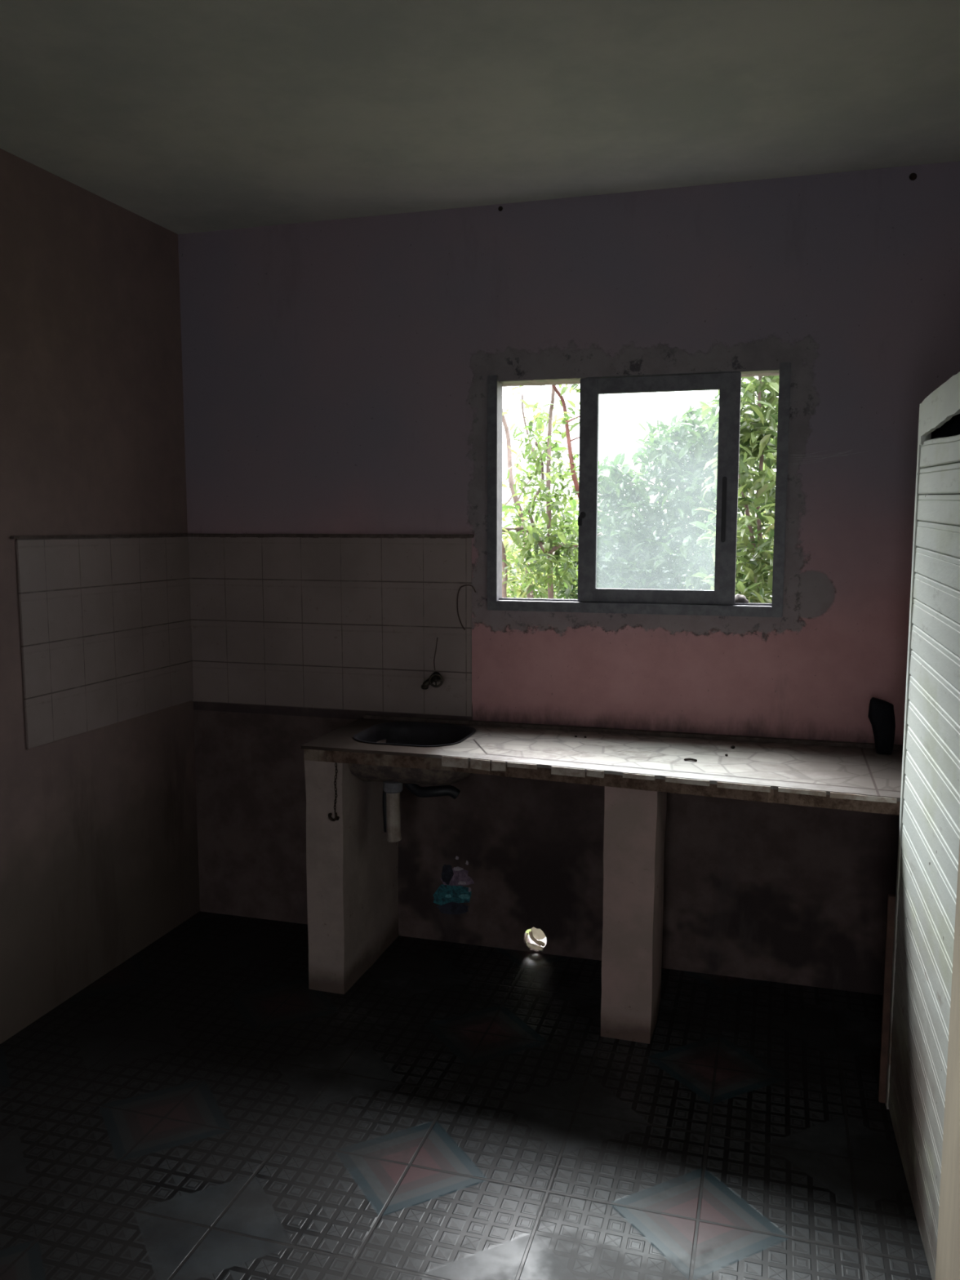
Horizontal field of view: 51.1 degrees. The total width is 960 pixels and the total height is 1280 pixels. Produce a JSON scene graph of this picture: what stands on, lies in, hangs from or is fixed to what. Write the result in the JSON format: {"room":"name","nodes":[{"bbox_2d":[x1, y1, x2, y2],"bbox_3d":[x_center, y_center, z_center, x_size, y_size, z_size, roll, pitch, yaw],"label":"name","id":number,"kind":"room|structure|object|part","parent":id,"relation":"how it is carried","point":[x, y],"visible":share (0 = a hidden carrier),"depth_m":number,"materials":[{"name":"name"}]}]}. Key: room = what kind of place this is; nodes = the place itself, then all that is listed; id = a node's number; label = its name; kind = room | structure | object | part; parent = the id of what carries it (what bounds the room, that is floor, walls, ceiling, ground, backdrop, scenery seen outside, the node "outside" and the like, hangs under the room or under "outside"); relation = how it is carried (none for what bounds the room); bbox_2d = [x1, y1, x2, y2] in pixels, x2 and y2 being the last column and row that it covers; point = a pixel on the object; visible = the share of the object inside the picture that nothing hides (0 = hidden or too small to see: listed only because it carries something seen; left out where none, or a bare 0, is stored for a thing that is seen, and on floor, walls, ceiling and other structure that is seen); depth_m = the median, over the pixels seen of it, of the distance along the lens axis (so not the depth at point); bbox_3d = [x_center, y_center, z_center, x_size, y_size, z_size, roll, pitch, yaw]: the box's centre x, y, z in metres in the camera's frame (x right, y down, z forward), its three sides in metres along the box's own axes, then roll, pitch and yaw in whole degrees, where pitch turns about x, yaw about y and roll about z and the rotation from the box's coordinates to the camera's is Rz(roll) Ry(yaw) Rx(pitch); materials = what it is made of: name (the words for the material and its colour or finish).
{"room":"damaged room","nodes":[
{"label":"damaged room","id":0,"kind":"room"},
{"bbox_2d":[0,148,199,1044],"bbox_3d":[-1.923,0.081,1.274,0.150,2.550,5.318,2,7,16],"label":"wall","id":1,"kind":"structure","parent":0,"point":[99,849],"depth_m":3.20,"materials":[{"name":"paint"}]},
{"bbox_2d":[9,533,193,749],"bbox_3d":[-1.221,-0.035,3.359,0.012,0.630,0.904,2,7,16],"label":"backsplash","id":2,"kind":"structure","parent":1,"relation":"attached to","point":[105,620],"depth_m":3.28,"materials":[{"name":"white tile"}]},
{"bbox_2d":[0,911,931,1279],"bbox_3d":[-0.045,1.462,0.945,4.026,0.120,5.458,2,7,16],"label":"floor","id":3,"kind":"structure","parent":0,"point":[196,1110],"depth_m":2.52,"materials":[{"name":"tile"}]},
{"bbox_2d":[304,739,398,994],"bbox_3d":[-0.426,0.735,3.436,0.133,0.761,0.486,2,7,16],"label":"pillar","id":4,"kind":"structure","parent":3,"relation":"on","point":[352,867],"depth_m":3.24,"materials":[{"name":"paint"}]},
{"bbox_2d":[328,762,339,821],"bbox_3d":[-0.460,0.477,3.153,0.039,0.190,0.010,2,7,16],"label":"chain","id":5,"kind":"object","parent":4,"relation":"hanging from","point":[336,818],"visible":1,"depth_m":3.15,"materials":[{"name":"metal"}]},
{"bbox_2d":[301,714,902,815],"bbox_3d":[0.465,0.365,3.048,2.045,0.060,0.645,2,7,16],"label":"countertop","id":6,"kind":"structure","parent":4,"relation":"on","point":[824,774],"depth_m":3.01,"materials":[{"name":"tile"}]},
{"bbox_2d":[347,721,475,785],"bbox_3d":[-0.211,0.381,3.326,0.469,0.138,0.402,2,7,16],"label":"sink","id":7,"kind":"object","parent":6,"relation":"in","point":[395,733],"visible":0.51,"depth_m":3.41,"materials":[{"name":"metal"}]},
{"bbox_2d":[383,781,402,842],"bbox_3d":[-0.278,0.548,3.221,0.062,0.198,0.061,2,7,16],"label":"drain pipe","id":8,"kind":"object","parent":7,"relation":"attached to","point":[393,789],"visible":0.9,"depth_m":3.20,"materials":[{"name":"white plastic"}]},
{"bbox_2d":[353,721,475,746],"bbox_3d":[-0.214,0.371,3.348,0.372,0.124,0.359,2,7,16],"label":"basin","id":9,"kind":"object","parent":7,"relation":"in","point":[395,733],"depth_m":3.49,"materials":[{"name":"silver metal"}]},
{"bbox_2d":[382,783,460,832],"bbox_3d":[-0.194,0.543,3.253,0.265,0.186,0.050,1,7,12],"label":"hose","id":10,"kind":"object","parent":7,"relation":"attached to","point":[453,792],"visible":0.74,"depth_m":3.22,"materials":[{"name":"black plastic"}]},
{"bbox_2d":[684,758,697,761],"bbox_3d":[0.621,0.353,2.961,0.038,0.009,0.011,2,7,16],"label":"twig","id":11,"kind":"object","parent":6,"relation":"on","point":[685,759],"visible":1,"depth_m":2.96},
{"bbox_2d":[867,697,895,754],"bbox_3d":[1.224,0.261,3.061,0.080,0.169,0.062,2,7,16],"label":"container","id":12,"kind":"object","parent":6,"relation":"on","point":[881,715],"visible":1,"depth_m":3.04,"materials":[{"name":"black plastic"}]},
{"bbox_2d":[600,786,666,1044],"bbox_3d":[0.468,0.781,3.036,0.152,0.761,0.285,2,7,16],"label":"pillar","id":13,"kind":"structure","parent":3,"relation":"on","point":[635,820],"depth_m":2.91,"materials":[{"name":"paint"}]},
{"bbox_2d":[878,371,959,1279],"bbox_3d":[0.909,0.387,1.865,0.059,1.808,1.392,2,7,14],"label":"door","id":14,"kind":"structure","parent":3,"relation":"on","point":[919,1085],"depth_m":2.16,"materials":[{"name":"white wood"}]},
{"bbox_3d":[0.929,-0.477,1.903,0.011,0.100,1.059,2,7,14],"label":"rail","id":15,"kind":"part","parent":14,"relation":"part of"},
{"bbox_2d":[0,0,959,234],"bbox_3d":[-0.045,-1.190,0.643,4.026,0.120,5.458,2,7,16],"label":"ceiling","id":16,"kind":"structure","parent":0,"point":[184,116],"depth_m":2.47,"materials":[{"name":"white paint"}]},
{"bbox_2d":[177,160,959,995],"bbox_3d":[0.710,-0.153,3.327,4.026,2.550,0.140,2,7,16],"label":"wall","id":17,"kind":"structure","parent":0,"point":[335,372],"depth_m":3.34,"materials":[{"name":"paint"}]},
{"bbox_2d":[187,533,474,717],"bbox_3d":[-0.559,-0.064,3.636,1.121,0.637,0.013,2,7,16],"label":"backsplash","id":18,"kind":"structure","parent":17,"relation":"attached to","point":[354,622],"depth_m":3.62,"materials":[{"name":"white tile"}]},
{"bbox_2d":[421,671,443,689],"bbox_3d":[-0.160,0.140,3.500,0.079,0.057,0.073,2,7,16],"label":"tap","id":19,"kind":"object","parent":18,"relation":"attached to","point":[435,677],"visible":1,"depth_m":3.48,"materials":[{"name":"gold metal"}]},
{"bbox_3d":[-0.192,0.162,3.487,0.026,0.016,0.025,2,7,16],"label":"spout","id":20,"kind":"part","parent":19,"relation":"part of","materials":[{"name":"gold metal"}]},
{"bbox_2d":[433,637,437,670],"bbox_3d":[-0.155,0.049,3.524,0.016,0.116,0.004,2,7,16],"label":"wire","id":21,"kind":"object","parent":19,"relation":"attached to","point":[437,637],"visible":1,"depth_m":3.52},
{"bbox_3d":[-0.149,0.138,3.484,0.050,0.050,0.040,2,7,16],"label":"handle","id":22,"kind":"part","parent":19,"relation":"part of","materials":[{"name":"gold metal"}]},
{"bbox_2d":[456,584,475,630],"bbox_3d":[-0.047,-0.113,3.474,0.070,0.159,0.004,2,7,16],"label":"wire","id":23,"kind":"object","parent":18,"relation":"attached to","point":[465,584],"visible":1,"depth_m":3.48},
{"bbox_2d":[433,856,474,914],"bbox_3d":[-0.095,0.882,3.609,0.156,0.220,0.004,2,7,16],"label":"sticker","id":24,"kind":"object","parent":17,"relation":"attached to","point":[449,895],"visible":1,"depth_m":3.61,"materials":[{"name":"paper"}]},
{"bbox_2d":[525,926,545,951],"bbox_3d":[0.200,1.057,3.572,0.076,0.082,0.065,2,7,16],"label":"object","id":25,"kind":"structure","parent":17,"relation":"in","point":[535,934],"depth_m":3.56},
{"bbox_2d":[487,362,791,617],"bbox_3d":[0.501,-0.483,3.304,0.973,0.789,0.072,2,7,16],"label":"window","id":26,"kind":"structure","parent":17,"relation":"in","point":[720,602],"depth_m":3.27,"materials":[{"name":"metal"}]},
{"bbox_3d":[0.577,-0.487,3.273,0.512,0.732,0.026,2,7,16],"label":"sash","id":27,"kind":"part","parent":26,"relation":"part of","materials":[{"name":"metal"}]},
{"bbox_3d":[0.778,-0.416,3.202,0.014,0.208,0.010,2,7,16],"label":"handle","id":28,"kind":"part","parent":26,"relation":"part of","materials":[{"name":"black plastic"}]},
{"bbox_2d":[734,593,748,603],"bbox_3d":[0.845,-0.121,3.270,0.060,0.060,0.040,2,7,16],"label":"lump","id":29,"kind":"object","parent":26,"relation":"on","point":[739,598],"visible":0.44,"depth_m":3.25,"materials":[{"name":"white"}]},
{"bbox_2d":[787,450,866,466],"bbox_3d":[1.058,-0.559,3.098,0.265,0.053,0.005,2,7,16],"label":"cobweb","id":30,"kind":"object","parent":17,"relation":"attached to","point":[795,464],"visible":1,"depth_m":3.10},
{"bbox_2d":[909,173,916,180],"bbox_3d":[1.270,-1.358,2.944,0.022,0.021,0.011,2,7,16],"label":"nail","id":31,"kind":"object","parent":17,"relation":"attached to","point":[913,176],"visible":1,"depth_m":2.94,"materials":[{"name":"metal"}]},
{"label":"outside","id":32,"kind":"structure","parent":0,"visible":0},
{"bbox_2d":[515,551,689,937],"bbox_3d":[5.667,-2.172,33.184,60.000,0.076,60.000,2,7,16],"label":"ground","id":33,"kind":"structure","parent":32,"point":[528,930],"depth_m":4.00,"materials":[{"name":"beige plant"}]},
{"bbox_2d":[502,408,559,598],"bbox_3d":[0.228,-0.247,5.679,0.375,2.447,0.703,2,7,16],"label":"tree","id":34,"kind":"object","parent":33,"relation":"on","point":[505,585],"visible":0.33,"depth_m":5.59,"materials":[{"name":"green plant"}]},
{"bbox_2d":[503,533,577,598],"bbox_3d":[0.055,-0.421,10.973,2.230,1.611,1.632,2,7,16],"label":"bush","id":35,"kind":"object","parent":33,"relation":"on","point":[535,584],"visible":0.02,"depth_m":10.80,"materials":[{"name":"green plant"}]},
{"bbox_2d":[502,498,601,599],"bbox_3d":[0.728,-0.171,7.585,2.290,1.881,1.455,1,7,8],"label":"bush","id":36,"kind":"object","parent":33,"relation":"on","point":[561,592],"visible":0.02,"depth_m":7.52,"materials":[{"name":"green plant"}]},
{"bbox_2d":[502,386,602,598],"bbox_3d":[0.352,-0.205,5.160,0.575,2.479,0.638,2,7,16],"label":"tree","id":37,"kind":"object","parent":33,"relation":"on","point":[553,544],"visible":0.88,"depth_m":5.03,"materials":[{"name":"green plant"}]},
{"bbox_2d":[534,383,580,502],"bbox_3d":[0.402,-0.168,4.807,0.452,2.487,0.369,-6,9,-41],"label":"sapling","id":38,"kind":"object","parent":33,"relation":"on","point":[566,419],"visible":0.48,"depth_m":4.70,"materials":[{"name":"green plant"}]},
{"bbox_2d":[552,391,777,599],"bbox_3d":[1.076,-0.265,5.937,1.400,2.424,1.122,2,7,14],"label":"bush","id":39,"kind":"object","parent":33,"relation":"on","point":[642,553],"visible":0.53,"depth_m":5.65,"materials":[{"name":"green plant"}]},
{"bbox_2d":[689,375,779,603],"bbox_3d":[1.218,-0.160,4.384,0.626,2.566,0.816,2,7,16],"label":"shrub","id":40,"kind":"object","parent":33,"relation":"on","point":[754,438],"visible":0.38,"depth_m":4.21,"materials":[{"name":"green plant"}]},
{"bbox_2d":[698,489,773,600],"bbox_3d":[2.386,-0.354,8.503,2.096,2.039,1.526,2,7,16],"label":"bush","id":41,"kind":"object","parent":33,"relation":"on","point":[763,535],"visible":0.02,"depth_m":8.21,"materials":[{"name":"green plant"}]}
]}

